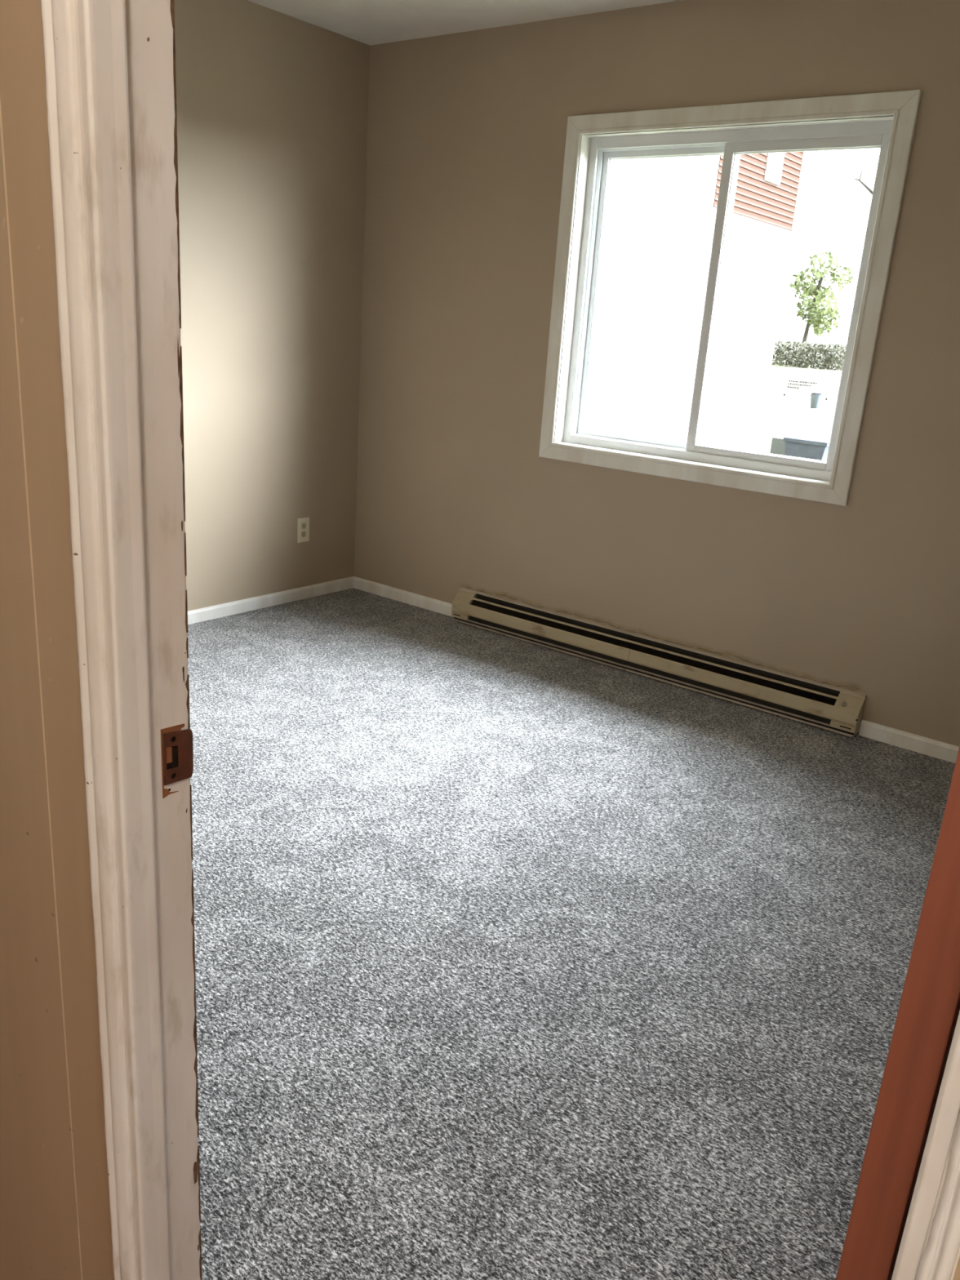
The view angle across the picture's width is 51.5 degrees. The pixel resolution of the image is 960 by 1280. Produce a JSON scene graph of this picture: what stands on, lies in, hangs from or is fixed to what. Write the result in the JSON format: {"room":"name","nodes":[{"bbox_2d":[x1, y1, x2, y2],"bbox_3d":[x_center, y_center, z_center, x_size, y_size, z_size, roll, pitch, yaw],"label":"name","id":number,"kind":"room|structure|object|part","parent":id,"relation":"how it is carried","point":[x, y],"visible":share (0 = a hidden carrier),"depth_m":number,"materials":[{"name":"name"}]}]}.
{"room":"empty bedroom","nodes":[
{"label":"empty bedroom","id":0,"kind":"room"},
{"bbox_2d":[173,0,369,610],"bbox_3d":[-1.498,-1.177,3.696,0.200,2.440,3.105,17,22,35],"label":"wall","id":1,"kind":"structure","parent":0,"point":[272,105],"depth_m":4.24,"materials":[{"name":"beige paint"}]},
{"bbox_2d":[187,576,354,624],"bbox_3d":[-1.544,-0.003,3.934,0.012,0.058,2.945,17,22,35],"label":"baseboard","id":2,"kind":"structure","parent":1,"relation":"attached to","point":[215,611],"depth_m":4.62,"materials":[{"name":"white paint"}]},
{"bbox_2d":[297,516,309,542],"bbox_3d":[-0.834,-0.520,4.699,0.008,0.118,0.074,17,22,35],"label":"wall outlet","id":3,"kind":"object","parent":1,"relation":"attached to","point":[303,523],"visible":1,"depth_m":4.69,"materials":[{"name":"beige plastic"}]},
{"bbox_2d":[301,530,306,537],"bbox_3d":[-0.834,-0.501,4.704,0.003,0.030,0.027,17,22,35],"label":"receptacle","id":4,"kind":"object","parent":3,"relation":"attached to","point":[303,532],"depth_m":4.70,"materials":[{"name":"beige plastic"}]},
{"bbox_2d":[301,522,306,528],"bbox_3d":[-0.831,-0.538,4.692,0.003,0.030,0.027,17,22,35],"label":"receptacle","id":5,"kind":"object","parent":3,"relation":"attached to","point":[303,524],"depth_m":4.69,"materials":[{"name":"beige plastic"}]},
{"bbox_2d":[247,0,681,45],"bbox_3d":[0.033,-1.624,1.240,5.200,0.100,4.790,17,22,35],"label":"ceiling","id":6,"kind":"structure","parent":0,"point":[369,22],"depth_m":3.83,"materials":[{"name":"paint"}]},
{"bbox_2d":[0,0,959,1279],"bbox_3d":[-0.484,-0.213,1.029,4.900,2.525,0.074,17,22,35],"label":"wall","id":7,"kind":"structure","parent":0,"point":[55,1218],"depth_m":1.06,"materials":[{"name":"beige paint"}]},
{"bbox_2d":[40,0,959,1279],"bbox_3d":[-0.030,0.087,0.747,0.863,2.185,0.110,17,22,35],"label":"door frame","id":8,"kind":"structure","parent":7,"relation":"in","point":[110,64],"depth_m":0.92,"materials":[{"name":"white paint"}]},
{"bbox_3d":[-0.366,0.011,0.936,0.031,2.170,0.014,17,22,35],"label":"casing","id":9,"kind":"part","parent":8,"relation":"part of","materials":[{"name":"white paint"}]},
{"bbox_3d":[-0.310,0.119,1.018,0.002,0.059,0.031,17,22,35],"label":"strike plate","id":10,"kind":"part","parent":8,"relation":"part of","materials":[{"name":"brown metal"}]},
{"bbox_3d":[-0.313,-0.059,1.003,0.056,2.100,0.011,17,22,35],"label":"casing","id":11,"kind":"part","parent":8,"relation":"part of","materials":[{"name":"white paint"}]},
{"bbox_2d":[835,745,959,1279],"bbox_3d":[0.504,0.072,0.862,0.139,2.023,0.746,17,22,35],"label":"door","id":12,"kind":"structure","parent":8,"relation":"attached to","point":[929,1007],"depth_m":0.62,"materials":[{"name":"brown wood"}]},
{"bbox_3d":[0.252,0.198,0.486,0.017,2.170,0.013,17,22,35],"label":"casing","id":13,"kind":"part","parent":8,"relation":"part of","materials":[{"name":"white paint"}]},
{"bbox_2d":[186,587,955,1279],"bbox_3d":[-0.198,0.461,3.037,3.772,0.100,3.160,17,22,35],"label":"floor","id":14,"kind":"structure","parent":0,"point":[515,958],"depth_m":2.20,"materials":[{"name":"grey carpet"}]},
{"bbox_2d":[353,0,959,746],"bbox_3d":[0.890,-1.021,3.741,3.572,2.440,0.160,17,22,35],"label":"wall","id":15,"kind":"structure","parent":0,"point":[467,131],"depth_m":3.87,"materials":[{"name":"beige paint"}]},
{"bbox_2d":[353,576,453,617],"bbox_3d":[-0.371,-0.212,4.856,0.680,0.058,0.012,17,22,35],"label":"baseboard","id":16,"kind":"structure","parent":15,"relation":"attached to","point":[411,598],"depth_m":4.85,"materials":[{"name":"white paint"}]},
{"bbox_2d":[450,586,866,737],"bbox_3d":[0.621,0.051,4.086,1.874,0.148,0.068,17,22,35],"label":"baseboard heater","id":17,"kind":"object","parent":15,"relation":"attached to","point":[836,709],"visible":1,"depth_m":3.97,"materials":[{"name":"beige metal"}]},
{"bbox_3d":[0.278,-0.038,4.309,0.845,0.052,0.012,17,22,35],"label":"panel","id":18,"kind":"part","parent":17,"relation":"part of","materials":[{"name":"beige metal"}]},
{"bbox_3d":[0.941,0.162,3.826,0.840,0.052,0.012,17,22,35],"label":"panel","id":19,"kind":"part","parent":17,"relation":"part of","materials":[{"name":"beige metal"}]},
{"bbox_2d":[538,88,921,506],"bbox_3d":[0.850,-1.250,3.690,1.301,1.295,0.166,17,22,35],"label":"window","id":20,"kind":"structure","parent":15,"relation":"in","point":[886,122],"depth_m":3.64,"materials":[{"name":"paint"}]},
{"bbox_3d":[0.321,-1.382,3.987,0.068,1.294,0.021,17,22,35],"label":"casing","id":21,"kind":"part","parent":20,"relation":"part of","materials":[{"name":"paint"}]},
{"bbox_3d":[0.669,-1.319,3.879,0.570,1.102,0.027,17,22,35],"label":"fixed sash","id":22,"kind":"part","parent":20,"relation":"part of","materials":[{"name":"white plastic"}]},
{"bbox_3d":[0.764,-0.652,3.820,1.300,0.068,0.021,17,22,35],"label":"casing","id":23,"kind":"part","parent":20,"relation":"part of","materials":[{"name":"paint"}]},
{"bbox_3d":[0.791,-0.686,3.827,1.184,0.005,0.065,17,22,35],"label":"sill","id":24,"kind":"part","parent":20,"relation":"part of","materials":[{"name":"white paint"}]},
{"bbox_3d":[0.847,-1.819,3.449,1.300,0.068,0.021,17,22,35],"label":"casing","id":25,"kind":"part","parent":20,"relation":"part of","materials":[{"name":"paint"}]},
{"bbox_3d":[1.072,-1.182,3.539,0.587,1.101,0.027,17,22,35],"label":"sliding sash","id":26,"kind":"part","parent":20,"relation":"part of","materials":[{"name":"white plastic"}]},
{"bbox_3d":[1.289,-1.089,3.282,0.068,1.294,0.021,17,22,35],"label":"casing","id":27,"kind":"part","parent":20,"relation":"part of","materials":[{"name":"paint"}]},
{"bbox_2d":[858,719,959,763],"bbox_3d":[1.726,0.422,3.328,0.902,0.058,0.012,17,22,35],"label":"baseboard","id":28,"kind":"structure","parent":15,"relation":"attached to","point":[918,744],"depth_m":3.48,"materials":[{"name":"white paint"}]},
{"label":"outside","id":29,"kind":"structure","parent":0,"visible":0},
{"bbox_2d":[678,351,841,453],"bbox_3d":[24.838,-6.190,28.852,100.000,1.360,110.000,17,22,35],"label":"ground","id":30,"kind":"structure","parent":29,"point":[788,415],"depth_m":19.88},
{"bbox_2d":[585,151,804,439],"bbox_3d":[-1.205,-8.118,16.252,8.800,9.100,14.280,17,22,35],"label":"house","id":31,"kind":"structure","parent":30,"relation":"on","point":[661,212],"depth_m":16.52,"materials":[{"name":"beige"}]},
{"bbox_2d":[769,436,785,455],"bbox_3d":[4.798,-3.007,15.799,0.320,0.388,0.200,17,22,35],"label":"block","id":32,"kind":"object","parent":30,"relation":"on","point":[778,445],"visible":0.28,"depth_m":15.73,"materials":[{"name":"grey concrete"}]},
{"bbox_2d":[782,435,830,461],"bbox_3d":[4.947,-2.757,14.957,0.670,0.520,0.560,17,22,35],"label":"tub","id":33,"kind":"object","parent":30,"relation":"on","point":[806,447],"visible":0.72,"depth_m":14.72,"materials":[{"name":"grey plastic"}]},
{"bbox_2d":[781,375,832,399],"bbox_3d":[7.536,-5.728,23.021,1.142,0.654,0.074,17,22,35],"label":"sign","id":34,"kind":"object","parent":30,"relation":"on","point":[793,385],"visible":0.99,"depth_m":22.97,"materials":[{"name":"white"}]},
{"bbox_2d":[771,339,846,370],"bbox_3d":[9.787,-8.366,29.263,2.401,0.800,1.020,17,22,35],"label":"hedge","id":35,"kind":"object","parent":30,"relation":"on","point":[791,348],"visible":0.88,"depth_m":29.09,"materials":[{"name":"green plant"}]},
{"bbox_2d":[810,391,823,408],"bbox_3d":[7.262,-5.191,21.503,0.280,0.370,0.273,17,22,35],"label":"bin","id":36,"kind":"object","parent":30,"relation":"on","point":[816,397],"visible":1,"depth_m":21.42,"materials":[{"name":"plastic"}]},
{"bbox_3d":[7.272,-5.333,21.458,0.280,0.070,0.273,17,22,35],"label":"lid","id":37,"kind":"part","parent":36,"relation":"part of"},
{"bbox_2d":[788,249,854,358],"bbox_3d":[10.755,-10.640,31.804,2.064,3.425,1.354,17,22,35],"label":"tree","id":38,"kind":"object","parent":30,"relation":"on","point":[815,310],"visible":1,"depth_m":31.55,"materials":[{"name":"green plant"}]},
{"bbox_2d":[853,160,872,195],"bbox_3d":[5.346,-4.487,12.901,1.014,5.106,1.123,0,18,-12],"label":"tree","id":39,"kind":"object","parent":30,"relation":"on","point":[862,183],"visible":0.02,"depth_m":12.81,"materials":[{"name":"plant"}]}
]}

